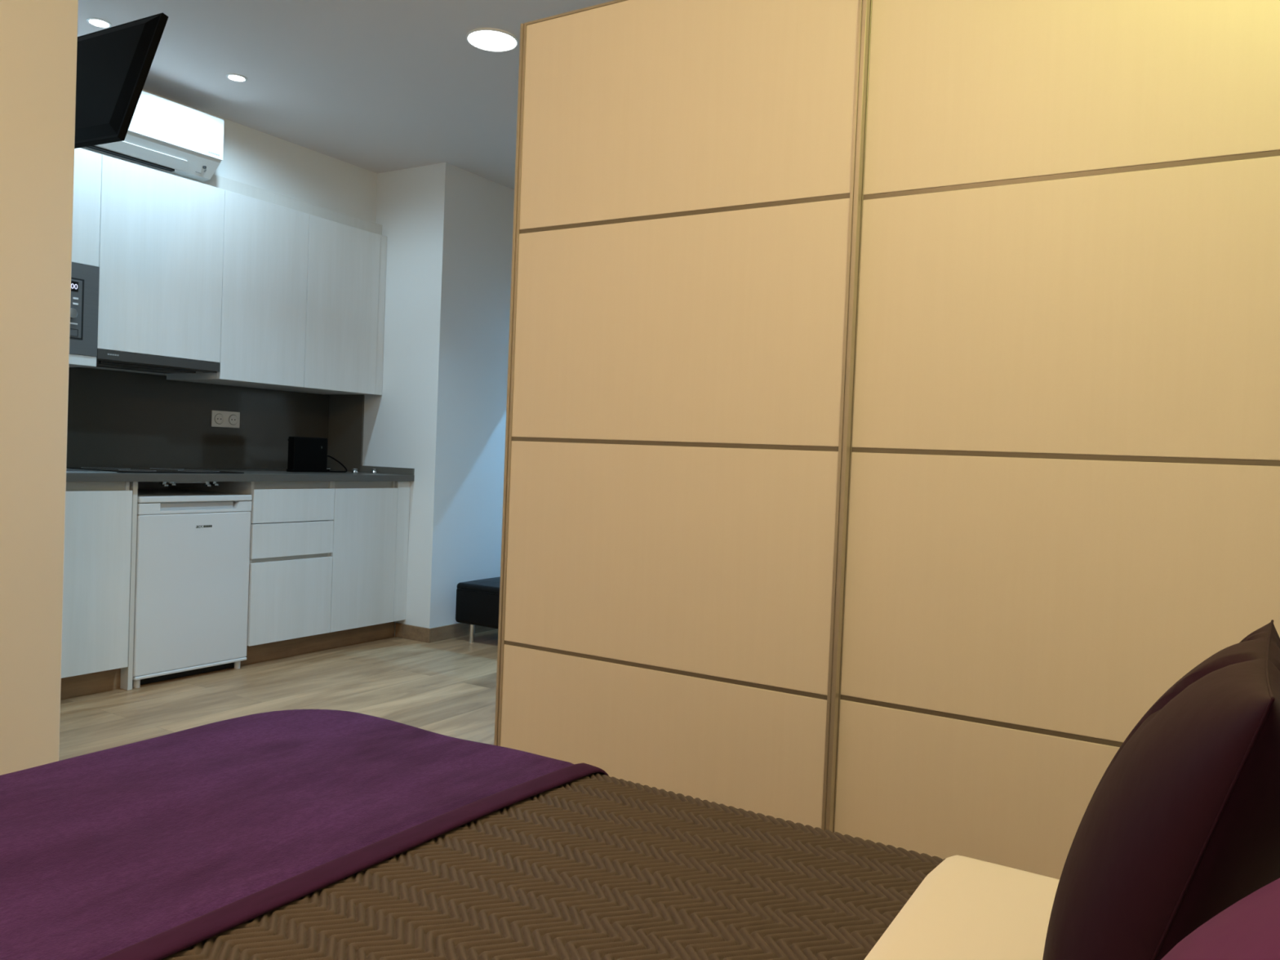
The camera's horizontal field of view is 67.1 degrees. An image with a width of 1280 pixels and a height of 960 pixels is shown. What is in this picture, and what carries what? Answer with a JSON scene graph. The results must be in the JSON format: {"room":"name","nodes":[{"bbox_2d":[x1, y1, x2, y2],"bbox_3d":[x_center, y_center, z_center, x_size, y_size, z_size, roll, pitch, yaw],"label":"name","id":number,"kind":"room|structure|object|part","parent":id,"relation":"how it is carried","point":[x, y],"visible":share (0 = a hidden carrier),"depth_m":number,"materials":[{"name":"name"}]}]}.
{"room":"studio apartment","nodes":[
{"label":"studio apartment","id":0,"kind":"room"},
{"bbox_2d":[0,0,78,775],"bbox_3d":[-3.273,-0.425,1.853,2.050,2.696,3.162,3,2,31],"label":"wall","id":1,"kind":"structure","parent":0,"point":[38,38],"depth_m":2.59,"materials":[{"name":"white paint"}]},
{"bbox_3d":[-2.063,-1.242,3.157,0.158,0.241,0.323,3,2,31],"label":"wall bracket","id":2,"kind":"object","parent":1,"relation":"attached to","visible":0},
{"bbox_2d":[74,13,168,148],"bbox_3d":[-1.864,-1.308,3.235,0.759,0.471,0.139,3,2,33],"label":"television","id":3,"kind":"object","parent":2,"relation":"attached to","point":[113,64],"visible":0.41,"depth_m":3.08,"materials":[{"name":"black plastic"}]},
{"bbox_2d":[84,366,249,488],"bbox_3d":[-2.610,-0.472,4.811,0.104,2.696,2.581,3,2,31],"label":"wall","id":4,"kind":"structure","parent":0,"point":[141,485],"depth_m":4.90,"materials":[{"name":"white paint"}]},
{"bbox_2d":[68,147,102,367],"bbox_3d":[-2.704,-0.967,4.071,0.449,0.923,0.599,3,2,31],"label":"upper cabinet","id":5,"kind":"object","parent":4,"relation":"attached to","point":[87,164],"visible":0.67,"depth_m":4.16,"materials":[{"name":"white wood"}]},
{"bbox_2d":[69,364,88,366],"bbox_3d":[-2.728,-0.514,4.086,0.420,0.016,0.568,3,2,31],"label":"shelf","id":6,"kind":"object","parent":5,"relation":"attached to","point":[70,365],"depth_m":4.19,"materials":[{"name":"white plastic"}]},
{"bbox_3d":[-2.538,-0.517,3.970,0.019,0.043,0.597,3,2,31],"label":"rail","id":7,"kind":"part","parent":5,"relation":"part of","materials":[{"name":"white wood"}]},
{"bbox_2d":[69,262,99,356],"bbox_3d":[-2.672,-0.741,4.052,0.401,0.388,0.596,3,2,31],"label":"microwave","id":8,"kind":"object","parent":5,"relation":"in","point":[84,304],"visible":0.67,"depth_m":4.16,"materials":[{"name":"metal"}]},
{"bbox_3d":[-2.417,-0.710,4.108,0.020,0.041,0.041,3,2,31],"label":"knob","id":9,"kind":"part","parent":8,"relation":"part of","materials":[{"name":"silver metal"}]},
{"bbox_3d":[-2.438,-0.733,4.104,0.017,0.245,0.122,3,2,31],"label":"control panel","id":10,"kind":"part","parent":8,"relation":"part of","materials":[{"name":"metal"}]},
{"bbox_3d":[-2.512,-1.173,3.954,0.019,0.488,0.597,3,2,31],"label":"door","id":11,"kind":"part","parent":5,"relation":"part of","materials":[{"name":"white wood"}]},
{"bbox_2d":[96,348,220,373],"bbox_3d":[-2.402,-0.553,4.592,0.442,0.062,0.600,3,2,31],"label":"range hood","id":12,"kind":"object","parent":4,"relation":"attached to","point":[104,358],"visible":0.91,"depth_m":4.49,"materials":[{"name":"grey metal"}]},
{"bbox_2d":[97,154,225,362],"bbox_3d":[-2.389,-1.007,4.585,0.449,0.843,0.603,3,2,31],"label":"upper cabinet","id":13,"kind":"object","parent":4,"relation":"attached to","point":[162,233],"visible":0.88,"depth_m":4.44,"materials":[{"name":"white wood"}]},
{"bbox_2d":[80,146,382,235],"bbox_3d":[-2.202,-1.458,4.562,0.055,0.067,2.580,3,2,31],"label":"trim","id":14,"kind":"structure","parent":13,"relation":"on","point":[217,181],"depth_m":5.05,"materials":[{"name":"white plastic"}]},
{"bbox_2d":[66,367,329,469],"bbox_3d":[-2.564,-0.299,4.784,0.011,0.475,2.578,3,2,31],"label":"backsplash","id":15,"kind":"structure","parent":4,"relation":"attached to","point":[116,419],"depth_m":5.04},
{"bbox_2d":[211,410,239,427],"bbox_3d":[-2.256,-0.331,5.264,0.012,0.088,0.171,3,2,31],"label":"wall socket","id":16,"kind":"object","parent":15,"relation":"attached to","point":[219,418],"visible":1,"depth_m":5.26,"materials":[{"name":"white plastic"}]},
{"bbox_2d":[214,413,223,424],"bbox_3d":[-2.277,-0.331,5.226,0.001,0.057,0.057,3,2,31],"label":"socket","id":17,"kind":"object","parent":16,"relation":"on","point":[219,418],"depth_m":5.23,"materials":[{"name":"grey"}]},
{"bbox_2d":[228,414,237,425],"bbox_3d":[-2.230,-0.331,5.299,0.004,0.057,0.057,3,2,31],"label":"socket","id":18,"kind":"object","parent":16,"relation":"on","point":[233,419],"depth_m":5.30,"materials":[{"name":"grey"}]},
{"bbox_2d":[165,190,309,387],"bbox_3d":[-2.102,-0.967,5.060,0.449,0.923,0.506,3,2,31],"label":"upper cabinet","id":19,"kind":"object","parent":4,"relation":"attached to","point":[265,251],"visible":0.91,"depth_m":4.93,"materials":[{"name":"white wood"}]},
{"bbox_3d":[-1.919,-0.957,4.948,0.019,0.922,0.504,3,2,31],"label":"door","id":20,"kind":"part","parent":19,"relation":"part of","materials":[{"name":"white wood"}]},
{"bbox_2d":[257,214,386,395],"bbox_3d":[-1.825,-0.967,5.515,0.449,0.923,0.559,3,2,31],"label":"upper cabinet","id":21,"kind":"object","parent":4,"relation":"attached to","point":[344,260],"depth_m":5.38,"materials":[{"name":"white wood"}]},
{"bbox_3d":[-1.655,-0.957,5.381,0.019,0.922,0.504,3,2,31],"label":"door","id":22,"kind":"part","parent":21,"relation":"part of","materials":[{"name":"white wood"}]},
{"bbox_3d":[-1.512,-0.957,5.622,0.018,0.923,0.051,3,2,31],"label":"filler strip","id":23,"kind":"part","parent":21,"relation":"part of","materials":[{"name":"white wood"}]},
{"bbox_2d":[142,88,377,222],"bbox_3d":[-2.368,-1.655,4.664,0.350,0.306,2.581,3,2,31],"label":"wall","id":24,"kind":"structure","parent":0,"point":[251,157],"depth_m":5.18,"materials":[{"name":"white paint"}]},
{"bbox_2d":[84,90,224,182],"bbox_3d":[-2.276,-1.573,4.290,0.202,0.280,0.816,3,2,31],"label":"air conditioner","id":25,"kind":"object","parent":24,"relation":"attached to","point":[163,134],"visible":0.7,"depth_m":4.39,"materials":[{"name":"white plastic"}]},
{"bbox_2d":[87,145,174,171],"bbox_3d":[-2.318,-1.438,4.244,0.025,0.010,0.570,3,2,31],"label":"air vent","id":26,"kind":"object","parent":25,"relation":"attached to","point":[108,149],"depth_m":4.31,"materials":[{"name":"black"}]},
{"bbox_3d":[-2.280,-1.575,4.292,0.193,0.277,0.812,3,2,31],"label":"casing","id":27,"kind":"part","parent":25,"relation":"part of","materials":[{"name":"white plastic"}]},
{"bbox_3d":[-2.192,-1.613,4.239,0.007,0.191,0.816,3,2,31],"label":"panel","id":28,"kind":"part","parent":25,"relation":"part of","materials":[{"name":"white plastic"}]},
{"bbox_2d":[58,629,497,760],"bbox_3d":[-0.460,1.049,3.383,5.400,0.100,8.900,3,2,31],"label":"floor","id":29,"kind":"structure","parent":0,"point":[447,687],"depth_m":4.22,"materials":[{"name":"brown wood"}]},
{"bbox_2d":[60,481,137,699],"bbox_3d":[-2.717,0.443,3.937,0.695,0.904,0.970,3,2,31],"label":"base cabinet","id":30,"kind":"object","parent":29,"relation":"on","point":[101,517],"visible":0.43,"depth_m":4.04,"materials":[{"name":"white wood"}]},
{"bbox_3d":[-2.479,0.442,4.347,0.676,0.904,0.021,3,2,31],"label":"panel","id":31,"kind":"part","parent":30,"relation":"part of","materials":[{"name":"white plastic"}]},
{"bbox_2d":[66,468,414,481],"bbox_3d":[-2.269,-0.027,4.605,0.727,0.035,2.578,3,2,31],"label":"countertop","id":32,"kind":"structure","parent":30,"relation":"on","point":[249,475],"depth_m":4.65,"materials":[{"name":"stone"}]},
{"bbox_2d":[66,468,116,472],"bbox_3d":[-2.593,-0.044,3.958,0.500,0.004,0.625,3,2,31],"label":"sink","id":33,"kind":"object","parent":32,"relation":"in","point":[68,470],"visible":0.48,"depth_m":4.10,"materials":[{"name":"silver metal"}]},
{"bbox_3d":[-2.586,-0.042,3.954,0.415,0.001,0.545,3,2,31],"label":"bowl","id":34,"kind":"part","parent":33,"relation":"part of","materials":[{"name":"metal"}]},
{"bbox_2d":[66,466,244,486],"bbox_3d":[-2.274,-0.014,4.513,0.510,0.069,0.600,3,2,31],"label":"cooktop","id":35,"kind":"object","parent":32,"relation":"in","point":[171,470],"visible":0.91,"depth_m":4.44,"materials":[{"name":"black glass"}]},
{"bbox_3d":[-2.273,-0.046,4.512,0.510,0.005,0.600,3,2,31],"label":"glass","id":36,"kind":"part","parent":35,"relation":"part of","materials":[{"name":"black glass"}]},
{"bbox_2d":[154,481,205,483],"bbox_3d":[-2.246,-0.001,4.546,0.405,0.011,0.200,3,2,31],"label":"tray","id":37,"kind":"object","parent":35,"relation":"on","point":[154,482],"depth_m":4.42,"materials":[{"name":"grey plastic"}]},
{"bbox_2d":[286,436,346,472],"bbox_3d":[-1.806,-0.140,5.365,0.125,0.192,0.374,3,2,31],"label":"toaster","id":38,"kind":"object","parent":32,"relation":"on","point":[305,454],"visible":1,"depth_m":5.26,"materials":[{"name":"black plastic"}]},
{"bbox_3d":[-1.712,-0.090,5.441,0.024,0.096,0.148,4,2,41],"label":"power cord","id":39,"kind":"part","parent":38,"relation":"part of","materials":[{"name":"black plastic"}]},
{"bbox_2d":[351,468,358,472],"bbox_3d":[-1.620,-0.053,5.488,0.035,0.024,0.035,3,2,31],"label":"metal cup","id":40,"kind":"object","parent":32,"relation":"on","point":[354,470],"visible":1,"depth_m":5.47,"materials":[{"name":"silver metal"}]},
{"bbox_2d":[371,468,377,473],"bbox_3d":[-1.544,-0.053,5.612,0.035,0.024,0.035,3,2,31],"label":"metal cup","id":41,"kind":"object","parent":32,"relation":"on","point":[374,470],"visible":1,"depth_m":5.60,"materials":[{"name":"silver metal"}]},
{"bbox_2d":[132,488,252,688],"bbox_3d":[-2.283,0.477,4.573,0.599,0.839,0.563,3,2,31],"label":"fridge","id":42,"kind":"object","parent":29,"relation":"on","point":[193,556],"visible":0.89,"depth_m":4.40,"materials":[{"name":"white metal"}]},
{"bbox_3d":[-2.066,0.862,4.441,0.053,0.014,0.559,3,2,31],"label":"trim","id":43,"kind":"part","parent":42,"relation":"part of","materials":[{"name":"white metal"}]},
{"bbox_3d":[-2.267,0.072,4.563,0.599,0.028,0.563,3,2,31],"label":"lid","id":44,"kind":"part","parent":42,"relation":"part of","materials":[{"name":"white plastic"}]},
{"bbox_2d":[167,481,334,646],"bbox_3d":[-2.039,0.389,5.046,0.695,0.797,0.493,3,2,31],"label":"base cabinet","id":45,"kind":"object","parent":29,"relation":"on","point":[291,537],"visible":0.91,"depth_m":4.84,"materials":[{"name":"white wood"}]},
{"bbox_3d":[-1.759,0.603,4.875,0.019,0.401,0.491,3,2,31],"label":"drawer","id":46,"kind":"part","parent":45,"relation":"part of","materials":[{"name":"white wood"}]},
{"bbox_3d":[-1.747,0.297,4.867,0.019,0.168,0.491,3,2,31],"label":"drawer","id":47,"kind":"part","parent":45,"relation":"part of","materials":[{"name":"white wood"}]},
{"bbox_3d":[-1.740,0.127,4.863,0.019,0.165,0.491,3,2,31],"label":"drawer","id":48,"kind":"part","parent":45,"relation":"part of","materials":[{"name":"white wood"}]},
{"bbox_2d":[240,621,394,666],"bbox_3d":[-1.692,0.854,5.147,0.016,0.105,1.026,3,2,31],"label":"plinth","id":49,"kind":"object","parent":29,"relation":"on","point":[295,646],"visible":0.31,"depth_m":5.10,"materials":[{"name":"brown wood"}]},
{"bbox_2d":[329,481,410,632],"bbox_3d":[-1.769,0.389,5.490,0.695,0.797,0.544,3,2,31],"label":"base cabinet","id":50,"kind":"object","parent":29,"relation":"on","point":[371,528],"visible":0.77,"depth_m":5.29,"materials":[{"name":"white wood"}]},
{"bbox_2d":[455,576,500,642],"bbox_3d":[-0.581,0.757,5.713,0.615,0.359,0.846,3,2,31],"label":"ottoman","id":51,"kind":"object","parent":29,"relation":"on","point":[477,602],"visible":0.3,"depth_m":5.44,"materials":[{"name":"black leather"}]},
{"bbox_3d":[-0.961,0.872,5.524,0.031,0.108,0.031,3,2,31],"label":"leg","id":52,"kind":"part","parent":51,"relation":"part of","materials":[{"name":"silver metal"}]},
{"bbox_2d":[457,576,500,593],"bbox_3d":[-0.574,0.612,5.711,0.613,0.069,0.840,3,2,31],"label":"seat cushion","id":53,"kind":"object","parent":51,"relation":"on","point":[490,585],"depth_m":5.46,"materials":[{"name":"black leather"}]},
{"bbox_2d":[493,0,1279,879],"bbox_3d":[0.650,-0.081,2.486,2.005,2.291,0.668,3,2,31],"label":"wardrobe","id":54,"kind":"object","parent":29,"relation":"on","point":[892,407],"visible":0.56,"depth_m":2.19,"materials":[{"name":"beige wood"}]},
{"bbox_3d":[0.097,-1.246,2.443,0.958,0.006,0.019,3,2,31],"label":"rail","id":55,"kind":"part","parent":54,"relation":"part of","materials":[{"name":"beige wood"}]},
{"bbox_3d":[0.016,0.738,2.489,0.958,0.504,0.009,3,2,31],"label":"panel","id":56,"kind":"part","parent":54,"relation":"part of","materials":[{"name":"beige wood"}]},
{"bbox_3d":[0.027,0.481,2.484,0.962,0.010,0.008,3,2,31],"label":"divider rail","id":57,"kind":"part","parent":54,"relation":"part of","materials":[{"name":"brown wood"}]},
{"bbox_3d":[0.038,0.194,2.476,0.958,0.564,0.009,3,2,31],"label":"panel","id":58,"kind":"part","parent":54,"relation":"part of","materials":[{"name":"beige wood"}]},
{"bbox_3d":[0.050,-0.093,2.469,0.962,0.010,0.008,3,2,31],"label":"divider rail","id":59,"kind":"part","parent":54,"relation":"part of","materials":[{"name":"brown metal"}]},
{"bbox_3d":[0.055,-0.115,2.475,0.978,2.267,0.012,3,2,31],"label":"sliding door","id":60,"kind":"part","parent":54,"relation":"part of","materials":[{"name":"beige wood"}]},
{"bbox_3d":[0.061,-0.382,2.462,0.958,0.568,0.009,3,2,31],"label":"panel","id":61,"kind":"part","parent":54,"relation":"part of","materials":[{"name":"beige wood"}]},
{"bbox_3d":[0.073,-0.671,2.455,0.962,0.010,0.008,3,2,31],"label":"divider rail","id":62,"kind":"part","parent":54,"relation":"part of","materials":[{"name":"brown wood"}]},
{"bbox_3d":[0.084,-0.959,2.447,0.958,0.566,0.009,3,2,31],"label":"panel","id":63,"kind":"part","parent":54,"relation":"part of","materials":[{"name":"beige wood"}]},
{"bbox_3d":[0.878,0.785,1.997,0.987,0.504,0.009,3,2,31],"label":"panel","id":64,"kind":"part","parent":54,"relation":"part of","materials":[{"name":"beige wood"}]},
{"bbox_3d":[0.889,0.528,1.992,0.991,0.010,0.008,3,2,31],"label":"divider rail","id":65,"kind":"part","parent":54,"relation":"part of","materials":[{"name":"brown wood"}]},
{"bbox_3d":[0.900,0.241,1.984,0.987,0.564,0.009,3,2,31],"label":"panel","id":66,"kind":"part","parent":54,"relation":"part of","materials":[{"name":"beige wood"}]},
{"bbox_3d":[0.917,-0.068,1.984,1.007,2.267,0.012,3,2,31],"label":"sliding door","id":67,"kind":"part","parent":54,"relation":"part of","materials":[{"name":"beige wood"}]},
{"bbox_3d":[0.912,-0.046,1.977,0.991,0.010,0.008,3,2,31],"label":"divider rail","id":68,"kind":"part","parent":54,"relation":"part of","materials":[{"name":"brown metal"}]},
{"bbox_3d":[0.923,-0.336,1.970,0.987,0.568,0.009,3,2,31],"label":"panel","id":69,"kind":"part","parent":54,"relation":"part of","materials":[{"name":"beige wood"}]},
{"bbox_3d":[0.935,-0.625,1.963,0.991,0.010,0.008,3,2,31],"label":"divider rail","id":70,"kind":"part","parent":54,"relation":"part of","materials":[{"name":"brown wood"}]},
{"bbox_3d":[0.946,-0.913,1.955,0.987,0.566,0.009,3,2,31],"label":"panel","id":71,"kind":"part","parent":54,"relation":"part of","materials":[{"name":"beige wood"}]},
{"bbox_3d":[-0.192,0.571,0.869,2.073,1.000,1.525,3,2,31],"label":"bed","id":72,"kind":"object","parent":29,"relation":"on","visible":0},
{"bbox_2d":[0,709,608,959],"bbox_3d":[-0.787,0.670,1.236,0.817,0.408,1.575,3,2,31],"label":"throw blanket","id":73,"kind":"object","parent":72,"relation":"on","point":[157,848],"visible":0.86,"depth_m":1.36,"materials":[{"name":"purple fabric"}]},
{"bbox_2d":[160,773,945,959],"bbox_3d":[-0.260,0.648,0.911,0.789,0.285,1.509,3,2,31],"label":"bedspread","id":74,"kind":"object","parent":72,"relation":"on","point":[594,866],"visible":0.77,"depth_m":1.19,"materials":[{"name":"brown fabric"}]},
{"bbox_2d":[864,854,1059,959],"bbox_3d":[0.339,0.652,0.546,0.703,0.245,1.526,3,2,31],"label":"sheet","id":75,"kind":"object","parent":72,"relation":"on","point":[966,908],"visible":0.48,"depth_m":1.15,"materials":[{"name":"white fabric"}]},
{"bbox_2d":[1042,619,1279,959],"bbox_3d":[0.462,0.323,0.827,0.198,0.383,0.473,3,2,31],"label":"cushion","id":76,"kind":"object","parent":75,"relation":"on","point":[1181,825],"visible":0.96,"depth_m":0.66,"materials":[{"name":"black fabric"}]},
{"bbox_3d":[0.472,0.324,0.819,0.161,0.381,0.466,3,2,31],"label":"panel","id":77,"kind":"part","parent":76,"relation":"part of","materials":[{"name":"black"}]},
{"bbox_2d":[1160,878,1279,959],"bbox_3d":[0.244,0.324,0.372,0.243,0.366,0.441,3,2,31],"label":"cushion","id":78,"kind":"object","parent":75,"relation":"on","point":[1249,929],"visible":1,"depth_m":0.41,"materials":[{"name":"purple fabric"}]},
{"bbox_2d":[77,0,614,190],"bbox_3d":[-0.348,-1.744,3.314,5.400,0.100,8.900,3,2,31],"label":"ceiling","id":79,"kind":"structure","parent":0,"point":[377,86],"depth_m":4.13,"materials":[{"name":"white paint"}]},
{"bbox_2d":[86,17,111,27],"bbox_3d":[-2.097,-1.772,3.745,0.086,0.005,0.086,3,2,31],"label":"recessed light","id":80,"kind":"object","parent":79,"relation":"in","point":[97,22],"visible":1,"depth_m":3.74,"materials":[{"name":"white paint"}]},
{"bbox_2d":[226,73,247,81],"bbox_3d":[-1.778,-1.772,4.257,0.086,0.005,0.086,3,2,31],"label":"recessed light","id":81,"kind":"object","parent":79,"relation":"in","point":[233,77],"visible":1,"depth_m":4.25,"materials":[{"name":"white paint"}]},
{"bbox_2d":[466,27,518,51],"bbox_3d":[-0.574,-1.709,3.754,0.202,0.009,0.202,3,2,31],"label":"recessed light","id":82,"kind":"object","parent":79,"relation":"in","point":[491,39],"visible":1,"depth_m":3.74,"materials":[{"name":"white paint"}]},
{"bbox_2d":[362,162,514,635],"bbox_3d":[-0.766,-0.452,6.989,0.990,2.696,3.057,3,2,31],"label":"wall","id":83,"kind":"structure","parent":0,"point":[440,411],"depth_m":5.58,"materials":[{"name":"white paint"}]},
{"bbox_2d":[327,394,414,475],"bbox_3d":[-1.587,-0.282,5.692,0.712,0.475,0.012,3,2,31],"label":"side splash","id":84,"kind":"object","parent":83,"relation":"attached to","point":[346,411],"visible":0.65,"depth_m":5.78,"materials":[{"name":"grey stone"}]},
{"bbox_2d":[395,622,431,643],"bbox_3d":[-1.298,0.872,5.516,0.267,0.081,0.012,3,2,31],"label":"baseboard","id":85,"kind":"structure","parent":83,"relation":"attached to","point":[402,630],"depth_m":5.51,"materials":[{"name":"brown wood"}]},
{"bbox_2d":[430,622,497,642],"bbox_3d":[-0.910,0.878,5.909,0.012,0.081,1.061,3,2,31],"label":"baseboard","id":86,"kind":"structure","parent":83,"relation":"attached to","point":[459,629],"depth_m":5.61,"materials":[{"name":"brown wood"}]}
]}

